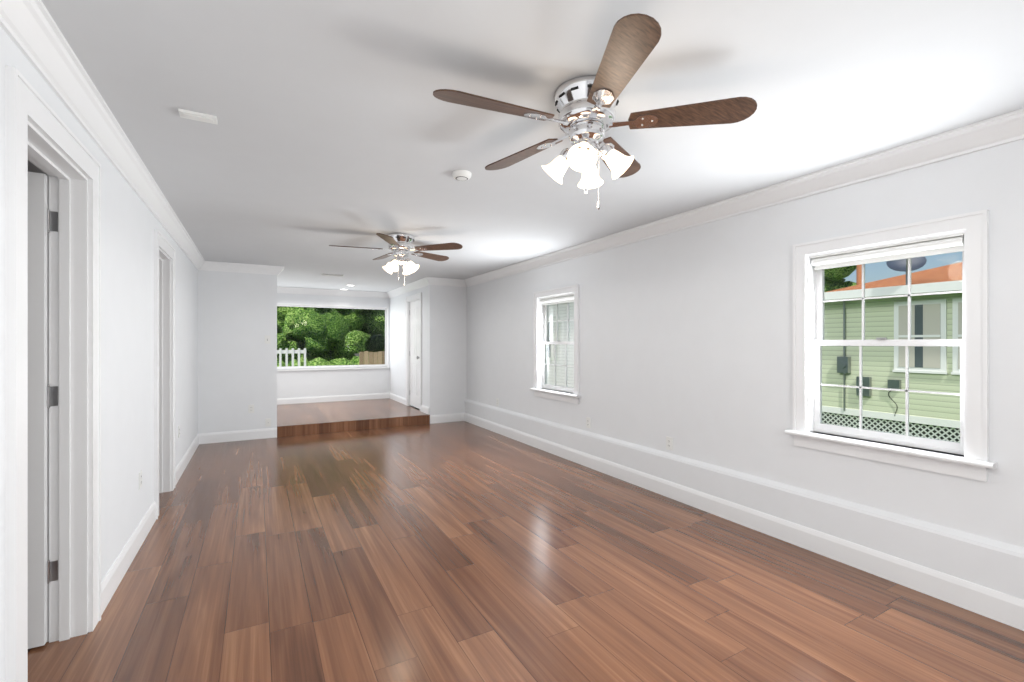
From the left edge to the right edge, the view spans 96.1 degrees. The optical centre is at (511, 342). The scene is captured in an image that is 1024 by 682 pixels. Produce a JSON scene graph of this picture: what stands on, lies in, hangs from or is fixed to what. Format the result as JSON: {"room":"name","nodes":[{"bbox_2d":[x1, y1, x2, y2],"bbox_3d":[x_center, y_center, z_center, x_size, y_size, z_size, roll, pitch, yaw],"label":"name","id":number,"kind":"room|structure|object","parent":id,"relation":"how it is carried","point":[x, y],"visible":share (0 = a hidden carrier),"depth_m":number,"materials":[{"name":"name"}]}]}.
{"room":"empty living room","nodes":[
{"label":"empty living room","id":0,"kind":"room"},
{"bbox_2d":[0,26,197,681],"bbox_3d":[-2.806,0.130,3.504,0.130,2.440,11.510,0,0,-29],"label":"wall","id":1,"kind":"structure","parent":0,"point":[130,223],"depth_m":2.74,"materials":[{"name":"paint"}]},
{"bbox_2d":[28,172,57,648],"bbox_3d":[-2.359,0.294,1.897,0.706,2.088,0.191,0,0,-29],"label":"door","id":2,"kind":"structure","parent":1,"relation":"in","point":[42,396],"depth_m":2.03,"materials":[{"name":"paint"}]},
{"bbox_2d":[5,65,100,681],"bbox_3d":[-1.865,0.240,1.807,0.178,2.220,0.910,0,0,-29],"label":"door frame","id":3,"kind":"structure","parent":1,"relation":"attached to","point":[40,135],"depth_m":2.08,"materials":[{"name":"paint"}]},
{"bbox_2d":[0,0,207,270],"bbox_3d":[-2.067,-1.032,2.399,0.090,0.115,8.600,0,0,-29],"label":"crown molding","id":4,"kind":"structure","parent":1,"relation":"attached to","point":[36,34],"depth_m":1.93,"materials":[{"name":"paint"}]},
{"bbox_2d":[101,501,155,614],"bbox_3d":[-2.376,1.280,2.879,0.016,0.140,1.460,0,0,-29],"label":"baseboard","id":5,"kind":"structure","parent":1,"relation":"attached to","point":[117,571],"depth_m":2.70,"materials":[{"name":"paint"}]},
{"bbox_2d":[139,470,141,489],"bbox_3d":[-2.500,0.920,3.096,0.010,0.115,0.070,0,0,-29],"label":"electrical outlet","id":6,"kind":"object","parent":1,"relation":"attached to","point":[140,479],"visible":1,"depth_m":3.08,"materials":[{"name":"white plastic"}]},
{"bbox_2d":[154,229,174,518],"bbox_3d":[-3.007,0.240,3.867,0.178,2.220,0.880,0,0,-29],"label":"door frame","id":7,"kind":"structure","parent":1,"relation":"attached to","point":[164,365],"depth_m":4.16,"materials":[{"name":"paint"}]},
{"bbox_2d":[175,434,200,485],"bbox_3d":[-3.670,1.280,5.214,0.016,0.140,2.120,0,0,-29],"label":"baseboard","id":8,"kind":"structure","parent":1,"relation":"attached to","point":[183,463],"depth_m":5.03,"materials":[{"name":"paint"}]},
{"bbox_2d":[198,270,276,433],"bbox_3d":[-3.812,0.130,6.422,0.940,2.440,0.130,0,0,-29],"label":"wall","id":9,"kind":"structure","parent":0,"point":[237,355],"depth_m":6.35,"materials":[{"name":"paint"}]},
{"bbox_2d":[201,428,276,443],"bbox_3d":[-3.763,1.280,6.366,0.910,0.140,0.016,0,0,-29],"label":"baseboard","id":10,"kind":"structure","parent":9,"relation":"attached to","point":[228,436],"depth_m":6.35,"materials":[{"name":"paint"}]},
{"bbox_2d":[208,261,283,275],"bbox_3d":[-3.682,-1.032,6.374,0.940,0.115,0.100,0,0,-29],"label":"crown molding","id":11,"kind":"structure","parent":9,"relation":"attached to","point":[212,266],"depth_m":6.36,"materials":[{"name":"paint"}]},
{"bbox_2d":[248,405,253,412],"bbox_3d":[-3.647,0.920,6.434,0.070,0.115,0.010,0,0,-29],"label":"electrical outlet","id":12,"kind":"object","parent":9,"relation":"attached to","point":[250,408],"visible":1,"depth_m":6.43,"materials":[{"name":"white plastic"}]},
{"bbox_2d":[265,335,269,343],"bbox_3d":[-3.470,-0.050,6.528,0.070,0.115,0.017,0,0,-29],"label":"light switch","id":13,"kind":"object","parent":9,"relation":"attached to","point":[267,339],"visible":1,"depth_m":6.53,"materials":[{"name":"white plastic"}]},
{"bbox_2d":[265,418,270,426],"bbox_3d":[-3.462,1.130,6.534,0.070,0.115,0.014,0,0,-29],"label":"outlet plate","id":14,"kind":"object","parent":9,"relation":"attached to","point":[268,422],"visible":1,"depth_m":6.53,"materials":[{"name":"white plastic"}]},
{"bbox_2d":[277,293,389,398],"bbox_3d":[-3.806,0.130,9.455,4.150,2.440,0.130,0,0,-29],"label":"wall","id":15,"kind":"structure","parent":0,"point":[303,383],"depth_m":9.46,"materials":[{"name":"paint"}]},
{"bbox_2d":[277,287,387,297],"bbox_3d":[-4.046,-1.032,9.197,3.220,0.115,0.090,0,0,-29],"label":"crown molding","id":16,"kind":"structure","parent":15,"relation":"attached to","point":[311,291],"depth_m":9.38,"materials":[{"name":"paint"}]},
{"bbox_2d":[277,393,388,404],"bbox_3d":[-4.064,1.140,9.229,3.220,0.120,0.016,0,0,-29],"label":"baseboard","id":17,"kind":"structure","parent":15,"relation":"attached to","point":[280,401],"depth_m":9.43,"materials":[{"name":"paint"}]},
{"bbox_2d":[277,303,389,370],"bbox_3d":[-4.038,-0.117,9.307,3.080,1.325,0.165,0,0,-29],"label":"alcove window","id":18,"kind":"structure","parent":15,"relation":"in","point":[345,308],"depth_m":9.57,"materials":[{"name":"paint"}]},
{"bbox_2d":[277,398,429,436],"bbox_3d":[-3.425,1.275,8.077,3.220,0.150,2.650,0,0,-29],"label":"floor","id":19,"kind":"structure","parent":0,"point":[313,418],"depth_m":7.60,"materials":[{"name":"brown wood"}]},
{"bbox_2d":[390,285,466,414],"bbox_3d":[-1.724,0.130,9.020,0.670,2.440,2.650,0,0,-29],"label":"wall","id":20,"kind":"structure","parent":0,"point":[444,349],"depth_m":7.90,"materials":[{"name":"paint"}]},
{"bbox_2d":[389,393,405,404],"bbox_3d":[-2.343,1.140,9.429,0.016,0.120,1.275,0,0,-29],"label":"baseboard","id":21,"kind":"structure","parent":20,"relation":"attached to","point":[397,398],"depth_m":9.41,"materials":[{"name":"paint"}]},
{"bbox_2d":[388,277,431,297],"bbox_3d":[-2.013,-1.032,8.757,0.090,0.115,2.650,0,0,-29],"label":"crown molding","id":22,"kind":"structure","parent":20,"relation":"attached to","point":[423,282],"depth_m":8.46,"materials":[{"name":"paint"}]},
{"bbox_2d":[406,293,421,411],"bbox_3d":[-1.755,0.158,8.494,0.154,2.085,0.930,0,0,-29],"label":"door frame","id":23,"kind":"structure","parent":20,"relation":"attached to","point":[414,297],"depth_m":8.79,"materials":[{"name":"paint"}]},
{"bbox_2d":[410,300,419,408],"bbox_3d":[-1.795,0.203,8.476,0.114,1.969,0.730,0,0,-29],"label":"closet door","id":24,"kind":"structure","parent":20,"relation":"in","point":[414,353],"depth_m":8.50,"materials":[{"name":"paint"}]},
{"bbox_2d":[421,405,428,414],"bbox_3d":[-1.485,1.215,7.880,0.016,0.270,0.405,0,0,-29],"label":"baseboard","id":25,"kind":"structure","parent":20,"relation":"attached to","point":[424,409],"depth_m":7.87,"materials":[{"name":"paint"}]},
{"bbox_2d":[428,277,463,286],"bbox_3d":[-1.099,-1.032,7.800,0.540,0.115,0.090,0,0,-29],"label":"crown molding","id":26,"kind":"structure","parent":20,"relation":"attached to","point":[435,281],"depth_m":7.80,"materials":[{"name":"paint"}]},
{"bbox_2d":[430,413,464,423],"bbox_3d":[-1.120,1.215,7.837,0.600,0.270,0.026,0,0,-29],"label":"baseboard","id":27,"kind":"structure","parent":20,"relation":"attached to","point":[454,417],"depth_m":7.83,"materials":[{"name":"paint"}]},
{"bbox_2d":[28,407,1023,681],"bbox_3d":[-2.390,1.400,3.735,7.220,0.100,11.510,0,0,-29],"label":"floor","id":28,"kind":"structure","parent":0,"point":[460,551],"depth_m":2.52,"materials":[{"name":"brown wood"}]},
{"bbox_2d":[28,0,1023,291],"bbox_3d":[-2.447,-1.150,3.703,7.350,0.120,11.510,0,0,-29],"label":"ceiling","id":29,"kind":"structure","parent":0,"point":[320,142],"depth_m":2.09,"materials":[{"name":"paint"}]},
{"bbox_2d":[178,108,217,124],"bbox_3d":[-1.502,-1.082,2.203,0.150,0.016,0.070,0,0,-29],"label":"ceiling vent","id":30,"kind":"object","parent":29,"relation":"attached to","point":[196,116],"visible":0.96,"depth_m":2.19,"materials":[{"name":"white plastic"}]},
{"bbox_2d":[320,273,343,276],"bbox_3d":[-2.863,-1.081,7.331,0.340,0.017,0.170,0,0,-29],"label":"ceiling vent","id":31,"kind":"object","parent":29,"relation":"in","point":[336,275],"visible":1,"depth_m":7.31,"materials":[{"name":"white plastic"}]},
{"bbox_2d":[329,233,462,285],"bbox_3d":[-1.173,-0.833,4.707,1.290,0.514,1.279,0,0,-29],"label":"fan","id":32,"kind":"object","parent":29,"relation":"hanging from","point":[400,245],"visible":1,"depth_m":4.61,"materials":[{"name":"brown wood"}]},
{"bbox_2d":[452,170,470,180],"bbox_3d":[-0.323,-1.071,2.954,0.124,0.037,0.124,0,0,-29],"label":"smoke detector","id":33,"kind":"object","parent":29,"relation":"attached to","point":[461,175],"visible":1,"depth_m":2.92,"materials":[{"name":"white plastic"}]},
{"bbox_2d":[433,13,756,209],"bbox_3d":[0.282,-0.833,2.007,1.272,0.514,1.294,0,0,-29],"label":"fan","id":34,"kind":"object","parent":29,"relation":"hanging from","point":[586,119],"visible":1,"depth_m":1.90,"materials":[{"name":"brown wood"}]},
{"bbox_2d":[465,139,1023,599],"bbox_3d":[0.693,0.130,5.443,0.170,2.440,11.510,0,0,-29],"label":"wall","id":35,"kind":"structure","parent":0,"point":[685,339],"depth_m":3.38,"materials":[{"name":"paint"}]},
{"bbox_2d":[530,284,580,403],"bbox_3d":[0.563,0.014,5.651,0.196,1.358,1.010,0,0,-29],"label":"window","id":36,"kind":"structure","parent":35,"relation":"in","point":[552,301],"depth_m":5.74,"materials":[{"name":"paint"}]},
{"bbox_2d":[586,417,590,428],"bbox_3d":[0.841,0.880,5.074,0.010,0.115,0.070,0,0,-29],"label":"electrical outlet","id":37,"kind":"object","parent":35,"relation":"attached to","point":[588,422],"visible":1,"depth_m":5.06,"materials":[{"name":"white plastic"}]},
{"bbox_2d":[666,436,672,450],"bbox_3d":[1.393,0.890,4.077,0.010,0.115,0.070,0,0,-29],"label":"electrical outlet","id":38,"kind":"object","parent":35,"relation":"attached to","point":[669,443],"visible":1,"depth_m":4.07,"materials":[{"name":"white plastic"}]},
{"bbox_2d":[464,108,1023,286],"bbox_3d":[1.257,-1.032,4.241,0.090,0.115,8.600,0,0,-29],"label":"crown molding","id":39,"kind":"structure","parent":35,"relation":"attached to","point":[1008,127],"depth_m":2.95,"materials":[{"name":"paint"}]},
{"bbox_2d":[465,413,1023,630],"bbox_3d":[1.263,1.280,4.244,0.036,0.140,8.600,0,0,-29],"label":"baseboard","id":40,"kind":"structure","parent":35,"relation":"attached to","point":[1004,608],"depth_m":2.95,"materials":[{"name":"paint"}]},
{"bbox_2d":[785,209,996,481],"bbox_3d":[2.182,0.014,2.730,0.196,1.358,1.010,0,0,-29],"label":"window","id":41,"kind":"structure","parent":35,"relation":"in","point":[909,250],"depth_m":2.64,"materials":[{"name":"paint"}]},
{"label":"outside","id":42,"kind":"structure","parent":0,"visible":0},
{"bbox_3d":[3.295,2.300,13.260,100.000,0.200,100.000,0,0,-29],"label":"ground","id":43,"kind":"structure","parent":42,"visible":0},
{"bbox_2d":[277,348,305,366],"bbox_3d":[-6.586,1.175,13.088,1.350,2.050,0.080,0,0,-29],"label":"fence","id":44,"kind":"object","parent":43,"relation":"on","point":[280,351],"depth_m":13.20,"materials":[{"name":"white wood"}]},
{"bbox_2d":[277,356,368,366],"bbox_3d":[-6.267,1.241,16.274,13.670,1.722,2.172,0,0,-29],"label":"bush","id":45,"kind":"object","parent":43,"relation":"on","point":[324,362],"depth_m":16.15,"materials":[{"name":"green plant"}]},
{"bbox_2d":[277,306,372,351],"bbox_3d":[-8.517,-3.028,21.206,10.488,10.456,9.743,0,0,-29],"label":"tree","id":46,"kind":"object","parent":43,"relation":"on","point":[279,330],"depth_m":19.52,"materials":[{"name":"green plant"}]},
{"bbox_2d":[277,307,384,363],"bbox_3d":[-6.968,-1.002,18.470,13.377,6.522,3.460,0,0,-29],"label":"tree","id":47,"kind":"object","parent":43,"relation":"on","point":[314,327],"depth_m":17.10,"materials":[{"name":"green plant"}]},
{"bbox_2d":[365,336,371,347],"bbox_3d":[-11.804,-4.729,30.822,14.648,13.859,14.251,0,0,-29],"label":"tree","id":48,"kind":"object","parent":43,"relation":"on","point":[368,341],"depth_m":30.96,"materials":[{"name":"green plant"}]},
{"bbox_2d":[359,309,379,335],"bbox_3d":[-6.560,-3.367,28.480,10.072,11.134,10.708,0,0,-29],"label":"tree","id":49,"kind":"object","parent":43,"relation":"on","point":[366,329],"depth_m":26.54,"materials":[{"name":"green plant"}]},
{"bbox_2d":[359,351,384,364],"bbox_3d":[-2.353,1.230,16.115,5.790,1.940,0.070,0,0,-29],"label":"fence","id":50,"kind":"object","parent":43,"relation":"on","point":[373,359],"depth_m":14.88,"materials":[{"name":"brown wood"}]},
{"bbox_2d":[367,335,384,355],"bbox_3d":[-5.567,-5.207,40.225,14.705,14.815,14.362,0,0,-29],"label":"tree","id":51,"kind":"object","parent":43,"relation":"on","point":[378,343],"depth_m":35.87,"materials":[{"name":"green plant"}]},
{"bbox_2d":[547,302,573,387],"bbox_3d":[3.932,-0.625,19.330,6.800,5.650,8.800,0,0,-29],"label":"house","id":52,"kind":"structure","parent":43,"relation":"on","point":[561,347],"depth_m":17.00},
{"bbox_2d":[824,265,855,291],"bbox_3d":[13.094,-2.406,21.620,6.952,9.213,7.131,0,0,-29],"label":"tree","id":53,"kind":"object","parent":43,"relation":"on","point":[835,280],"depth_m":20.32,"materials":[{"name":"green plant"}]},
{"bbox_2d":[822,256,961,441],"bbox_3d":[16.040,-0.135,4.672,8.932,4.670,21.520,0,0,-29],"label":"house","id":54,"kind":"structure","parent":43,"relation":"on","point":[882,372],"depth_m":10.36,"materials":[{"name":"green wood"}]}
]}

